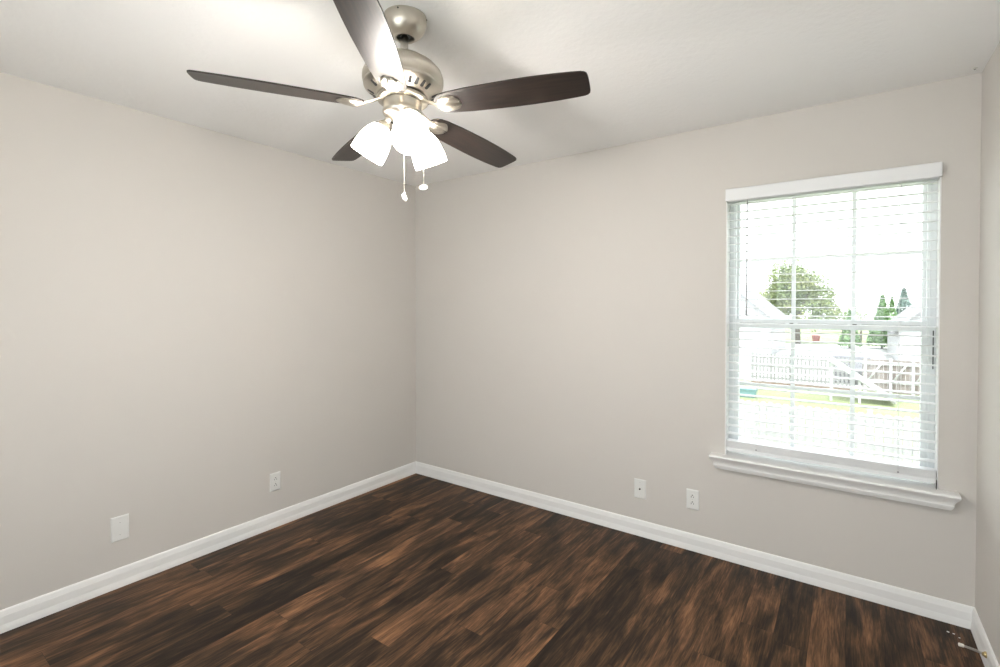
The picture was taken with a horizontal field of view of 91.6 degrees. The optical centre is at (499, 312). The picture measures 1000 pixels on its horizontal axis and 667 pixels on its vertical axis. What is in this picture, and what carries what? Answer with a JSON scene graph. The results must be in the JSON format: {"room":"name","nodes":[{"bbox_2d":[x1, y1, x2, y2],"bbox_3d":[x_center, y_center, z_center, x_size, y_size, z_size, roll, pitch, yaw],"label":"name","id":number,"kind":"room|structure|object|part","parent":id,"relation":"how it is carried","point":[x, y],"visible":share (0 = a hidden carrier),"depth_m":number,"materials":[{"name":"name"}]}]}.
{"room":"empty bedroom","nodes":[
{"label":"empty bedroom","id":0,"kind":"room"},
{"bbox_2d":[0,72,415,609],"bbox_3d":[-1.804,0.168,2.772,0.160,2.440,3.818,1,1,36],"label":"wall","id":1,"kind":"structure","parent":0,"point":[191,316],"depth_m":2.66,"materials":[{"name":"beige paint"}]},
{"bbox_2d":[110,513,128,542],"bbox_3d":[-1.928,1.095,2.467,0.007,0.125,0.077,1,1,36],"label":"blank plate","id":2,"kind":"object","parent":1,"relation":"attached to","point":[119,524],"visible":1,"depth_m":2.46,"materials":[{"name":"white plastic"}]},
{"bbox_2d":[0,461,415,633],"bbox_3d":[-1.732,1.341,2.736,0.016,0.096,3.498,1,1,36],"label":"baseboard","id":3,"kind":"structure","parent":1,"relation":"attached to","point":[20,614],"depth_m":2.66,"materials":[{"name":"white paint"}]},
{"bbox_2d":[270,471,280,491],"bbox_3d":[-1.448,1.092,3.135,0.008,0.117,0.072,1,1,36],"label":"power outlet","id":4,"kind":"object","parent":1,"relation":"attached to","point":[275,482],"visible":1,"depth_m":3.13,"materials":[{"name":"white plastic"}]},
{"bbox_2d":[0,473,983,666],"bbox_3d":[-0.332,1.462,1.733,3.782,0.120,3.818,1,1,36],"label":"floor","id":5,"kind":"structure","parent":0,"point":[415,570],"depth_m":2.27,"materials":[{"name":"brown wood"}]},
{"bbox_2d":[0,0,999,185],"bbox_3d":[-0.332,-1.113,1.699,3.782,0.150,3.818,1,1,36],"label":"ceiling","id":6,"kind":"structure","parent":0,"point":[654,68],"depth_m":1.96,"materials":[{"name":"paint"}]},
{"bbox_2d":[187,0,590,200],"bbox_3d":[-0.311,-0.712,1.738,1.252,0.651,1.194,1,1,36],"label":"ceiling fan","id":7,"kind":"object","parent":6,"relation":"hanging from","point":[404,81],"visible":1,"depth_m":1.61,"materials":[{"name":"brown wood"}]},
{"bbox_3d":[-0.709,-0.724,1.579,0.520,0.006,0.125,2,9,-18],"label":"blade","id":8,"kind":"part","parent":7,"relation":"part of","materials":[{"name":"brown wood"}]},
{"bbox_3d":[-0.569,-0.701,2.012,0.125,0.006,0.520,-11,5,-36],"label":"blade","id":9,"kind":"part","parent":7,"relation":"part of","materials":[{"name":"brown wood"}]},
{"bbox_3d":[-0.340,-0.729,1.311,0.125,0.006,0.520,13,-3,1],"label":"blade","id":10,"kind":"part","parent":7,"relation":"part of","materials":[{"name":"brown wood"}]},
{"bbox_3d":[-0.455,-0.592,1.707,0.136,0.143,0.129,1,1,36],"label":"lamp shade","id":11,"kind":"part","parent":7,"relation":"part of","materials":[{"name":"white glass"}]},
{"bbox_3d":[-0.297,-0.612,1.595,0.066,0.084,0.059,1,1,36],"label":"bulb","id":12,"kind":"part","parent":7,"relation":"part of","materials":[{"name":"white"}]},
{"bbox_3d":[-0.292,-0.593,1.580,0.136,0.144,0.130,1,1,36],"label":"lamp shade","id":13,"kind":"part","parent":7,"relation":"part of","materials":[{"name":"white glass"}]},
{"bbox_3d":[-0.270,-0.571,1.710,0.002,0.238,0.002,0,1,-9],"label":"pull chain","id":14,"kind":"part","parent":7,"relation":"part of","materials":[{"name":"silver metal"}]},
{"bbox_3d":[-0.262,-0.586,1.785,0.122,0.142,0.136,1,1,36],"label":"lamp shade","id":15,"kind":"part","parent":7,"relation":"part of","materials":[{"name":"white glass"}]},
{"bbox_3d":[-0.113,-0.692,2.012,0.125,0.006,0.520,-15,-12,35],"label":"blade","id":16,"kind":"part","parent":7,"relation":"part of","materials":[{"name":"brown wood"}]},
{"bbox_3d":[0.029,-0.709,1.579,0.520,0.006,0.125,0,-15,18],"label":"blade","id":17,"kind":"part","parent":7,"relation":"part of","materials":[{"name":"brown wood"}]},
{"bbox_2d":[415,72,981,606],"bbox_3d":[0.734,0.163,3.202,3.462,2.440,0.160,1,1,36],"label":"wall","id":18,"kind":"structure","parent":0,"point":[571,309],"depth_m":2.94,"materials":[{"name":"beige paint"}]},
{"bbox_2d":[634,478,645,499],"bbox_3d":[0.867,1.094,3.012,0.076,0.119,0.014,1,1,36],"label":"plate","id":19,"kind":"object","parent":18,"relation":"attached to","point":[639,484],"visible":1,"depth_m":3.01,"materials":[{"name":"white plastic"}]},
{"bbox_2d":[686,488,698,510],"bbox_3d":[1.122,1.091,2.833,0.070,0.116,0.008,1,1,36],"label":"power outlet","id":20,"kind":"object","parent":18,"relation":"attached to","point":[692,496],"visible":1,"depth_m":2.83,"materials":[{"name":"white plastic"}]},
{"bbox_2d":[416,461,973,629],"bbox_3d":[0.683,1.335,3.146,3.462,0.096,0.016,1,1,36],"label":"baseboard","id":21,"kind":"structure","parent":18,"relation":"attached to","point":[932,607],"depth_m":2.69,"materials":[{"name":"white paint"}]},
{"bbox_2d":[725,177,941,488],"bbox_3d":[1.673,0.063,2.525,0.895,1.472,0.160,1,1,36],"label":"window","id":22,"kind":"structure","parent":18,"relation":"in","point":[930,264],"depth_m":2.46,"materials":[{"name":"white paint"}]},
{"bbox_2d":[739,329,919,455],"bbox_3d":[1.682,0.406,2.542,0.782,0.636,0.012,1,1,36],"label":"grille","id":23,"kind":"object","parent":22,"relation":"attached to","point":[852,355],"depth_m":2.50,"materials":[{"name":"white plastic"}]},
{"bbox_3d":[1.682,0.404,2.542,0.818,0.731,0.032,1,1,36],"label":"sash","id":24,"kind":"part","parent":22,"relation":"part of","materials":[{"name":"white plastic"}]},
{"bbox_2d":[740,190,921,319],"bbox_3d":[1.701,-0.293,2.559,0.790,0.662,0.012,1,1,36],"label":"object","id":25,"kind":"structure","parent":22,"relation":"attached to","point":[854,195],"depth_m":2.54,"materials":[{"name":"white"}]},
{"bbox_3d":[1.701,-0.279,2.560,0.818,0.714,0.030,1,1,36],"label":"sash","id":26,"kind":"part","parent":22,"relation":"part of","materials":[{"name":"white plastic"}]},
{"bbox_2d":[725,162,942,488],"bbox_3d":[1.632,0.061,2.468,0.894,1.478,0.076,1,1,36],"label":"window blind","id":27,"kind":"object","parent":22,"relation":"attached to","point":[924,173],"visible":1,"depth_m":2.43,"materials":[{"name":"white plastic"}]},
{"bbox_3d":[1.404,0.073,2.645,0.005,1.371,0.054,1,1,36],"label":"ladder cord","id":28,"kind":"part","parent":27,"relation":"part of","materials":[{"name":"white fabric"}]},
{"bbox_3d":[1.638,0.746,2.485,0.878,0.056,0.052,1,1,36],"label":"rail","id":29,"kind":"part","parent":27,"relation":"part of","materials":[{"name":"white plastic"}]},
{"bbox_3d":[1.639,-0.633,2.468,0.878,0.046,0.054,1,1,36],"label":"head rail","id":30,"kind":"part","parent":27,"relation":"part of","materials":[{"name":"white plastic"}]},
{"bbox_3d":[1.888,0.077,2.297,0.005,1.371,0.054,1,1,36],"label":"ladder cord","id":31,"kind":"part","parent":27,"relation":"part of","materials":[{"name":"white fabric"}]},
{"bbox_2d":[709,451,960,510],"bbox_3d":[1.629,0.840,2.475,1.035,0.080,0.141,1,1,36],"label":"window sill","id":32,"kind":"structure","parent":18,"relation":"attached to","point":[902,490],"depth_m":2.39,"materials":[{"name":"white paint"}]},
{"bbox_2d":[975,42,999,665],"bbox_3d":[1.140,0.196,0.661,0.160,2.440,3.818,1,1,36],"label":"wall","id":33,"kind":"structure","parent":0,"point":[987,574],"depth_m":1.96,"materials":[{"name":"beige paint"}]},
{"bbox_2d":[958,643,986,657],"bbox_3d":[1.895,1.348,1.947,0.022,0.025,0.090,0,1,-27],"label":"door stop","id":34,"kind":"object","parent":33,"relation":"attached to","point":[984,653],"visible":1,"depth_m":1.94,"materials":[{"name":"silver metal"}]},
{"bbox_2d":[971,607,999,666],"bbox_3d":[1.068,1.367,0.727,0.016,0.096,3.498,1,1,36],"label":"baseboard","id":35,"kind":"structure","parent":33,"relation":"attached to","point":[981,639],"depth_m":1.98,"materials":[{"name":"white paint"}]},
{"label":"outside","id":36,"kind":"structure","parent":0,"visible":0},
{"bbox_2d":[740,343,905,389],"bbox_3d":[29.049,3.637,36.255,85.000,0.020,32.300,1,1,36],"label":"driveway","id":37,"kind":"structure","parent":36,"point":[747,359],"depth_m":40.27,"materials":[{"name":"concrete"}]},
{"bbox_2d":[740,284,789,355],"bbox_3d":[22.388,0.327,46.098,7.850,6.380,11.800,1,1,36],"label":"house","id":38,"kind":"structure","parent":37,"relation":"on","point":[750,295],"depth_m":40.66,"materials":[{"name":"grey"}]},
{"bbox_2d":[758,260,841,343],"bbox_3d":[32.097,-1.337,52.877,8.430,9.543,7.733,1,1,36],"label":"maple tree","id":39,"kind":"object","parent":37,"relation":"on","point":[803,298],"visible":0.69,"depth_m":51.49,"materials":[{"name":"green plant"}]},
{"bbox_2d":[838,309,862,347],"bbox_3d":[33.936,1.591,47.075,2.046,3.834,2.043,1,1,36],"label":"evergreen tree","id":40,"kind":"object","parent":37,"relation":"on","point":[841,337],"visible":0.55,"depth_m":46.83,"materials":[{"name":"green plant"}]},
{"bbox_2d":[832,353,870,378],"bbox_3d":[19.450,3.038,26.949,1.800,1.416,4.400,1,1,36],"label":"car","id":41,"kind":"object","parent":37,"relation":"on","point":[858,365],"visible":0.23,"depth_m":26.09,"materials":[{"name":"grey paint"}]},
{"bbox_2d":[866,295,890,348],"bbox_3d":[36.491,0.895,46.431,2.514,5.242,2.621,0,1,-15],"label":"evergreen tree","id":42,"kind":"object","parent":37,"relation":"on","point":[880,311],"visible":0.55,"depth_m":46.20,"materials":[{"name":"green plant"}]},
{"bbox_2d":[887,299,920,363],"bbox_3d":[35.538,0.318,37.279,9.300,6.630,12.800,1,1,36],"label":"house","id":43,"kind":"structure","parent":37,"relation":"on","point":[908,312],"depth_m":34.80,"materials":[{"name":"grey"}]},
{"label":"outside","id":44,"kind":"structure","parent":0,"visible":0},
{"bbox_2d":[737,329,919,477],"bbox_3d":[45.900,3.543,55.456,130.000,0.300,136.452,1,1,36],"label":"lawn","id":45,"kind":"structure","parent":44,"point":[804,337],"depth_m":21.21,"materials":[{"name":"green plant"}]},
{"bbox_2d":[740,388,757,397],"bbox_3d":[11.234,3.633,22.143,0.900,0.400,0.660,1,1,36],"label":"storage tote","id":46,"kind":"object","parent":45,"relation":"on","point":[742,390],"visible":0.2,"depth_m":21.86,"materials":[{"name":"teal plastic"}]},
{"bbox_2d":[751,352,849,390],"bbox_3d":[15.266,2.967,24.829,4.390,1.660,0.200,1,1,36],"label":"picket fence","id":47,"kind":"object","parent":45,"relation":"on","point":[778,378],"visible":0.8,"depth_m":24.70,"materials":[{"name":"white wood"}]},
{"bbox_3d":[15.255,2.862,24.812,4.290,0.090,0.039,1,1,36],"label":"rail","id":48,"kind":"part","parent":47,"relation":"part of","materials":[{"name":"white wood"}]},
{"bbox_3d":[15.219,3.728,24.774,4.290,0.140,0.039,1,1,36],"label":"board","id":49,"kind":"part","parent":47,"relation":"part of","materials":[{"name":"white wood"}]},
{"bbox_3d":[15.255,3.453,24.820,4.290,0.090,0.039,1,1,36],"label":"rail","id":50,"kind":"part","parent":47,"relation":"part of","materials":[{"name":"white wood"}]},
{"bbox_2d":[811,335,820,340],"bbox_3d":[35.492,2.975,54.579,0.880,0.860,0.880,1,1,36],"label":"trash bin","id":51,"kind":"object","parent":45,"relation":"on","point":[814,337],"visible":0.79,"depth_m":54.27,"materials":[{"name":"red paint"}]},
{"bbox_2d":[730,399,931,483],"bbox_3d":[6.952,3.062,11.619,9.100,1.820,0.160,1,1,36],"label":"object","id":52,"kind":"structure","parent":45,"relation":"on","point":[877,421],"depth_m":11.09,"materials":[{"name":"white concrete"}]},
{"bbox_3d":[6.929,2.397,11.579,9.000,0.090,0.039,1,1,36],"label":"rail","id":53,"kind":"part","parent":52,"relation":"part of","materials":[{"name":"white concrete"}]},
{"bbox_3d":[6.929,2.948,11.586,9.000,0.090,0.039,1,1,36],"label":"rail","id":54,"kind":"part","parent":52,"relation":"part of","materials":[{"name":"white concrete"}]},
{"bbox_2d":[825,304,864,332],"bbox_3d":[53.412,0.850,75.495,6.038,4.579,5.483,1,1,36],"label":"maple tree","id":55,"kind":"object","parent":45,"relation":"on","point":[844,313],"visible":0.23,"depth_m":75.08,"materials":[{"name":"green plant"}]},
{"bbox_2d":[847,299,873,341],"bbox_3d":[41.877,0.867,56.209,2.380,5.041,2.812,-1,1,-34],"label":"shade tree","id":56,"kind":"object","parent":45,"relation":"on","point":[860,310],"visible":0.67,"depth_m":56.18,"materials":[{"name":"green plant"}]},
{"bbox_2d":[829,356,896,403],"bbox_3d":[15.696,2.929,21.148,2.349,1.834,1.749,1,1,36],"label":"ramp","id":57,"kind":"object","parent":45,"relation":"on","point":[869,384],"visible":0.6,"depth_m":21.14,"materials":[{"name":"grey wood"}]},
{"bbox_3d":[14.435,3.006,21.192,0.100,1.680,0.100,1,1,36],"label":"leg","id":58,"kind":"part","parent":57,"relation":"part of","materials":[{"name":"grey wood"}]},
{"bbox_3d":[16.180,2.867,21.822,2.349,1.728,0.089,1,1,36],"label":"rail","id":59,"kind":"part","parent":57,"relation":"part of","materials":[{"name":"grey wood"}]},
{"bbox_3d":[15.247,3.378,20.614,0.100,0.950,0.100,1,1,36],"label":"leg","id":60,"kind":"part","parent":57,"relation":"part of","materials":[{"name":"grey"}]},
{"bbox_2d":[884,297,896,334],"bbox_3d":[40.208,0.913,49.907,2.147,5.113,2.058,1,1,36],"label":"evergreen tree","id":61,"kind":"object","parent":45,"relation":"on","point":[891,310],"visible":0.24,"depth_m":49.76,"materials":[{"name":"green plant"}]},
{"bbox_2d":[862,357,919,395],"bbox_3d":[18.355,2.989,22.479,2.570,1.680,0.178,1,1,36],"label":"wooden gate","id":62,"kind":"object","parent":45,"relation":"on","point":[865,366],"visible":0.64,"depth_m":22.58,"materials":[{"name":"white wood"}]},
{"bbox_2d":[893,287,911,314],"bbox_3d":[48.682,0.144,58.564,3.580,6.424,3.619,1,1,36],"label":"spruce tree","id":63,"kind":"object","parent":45,"relation":"on","point":[904,294],"visible":0.36,"depth_m":58.39,"materials":[{"name":"green plant"}]}
]}

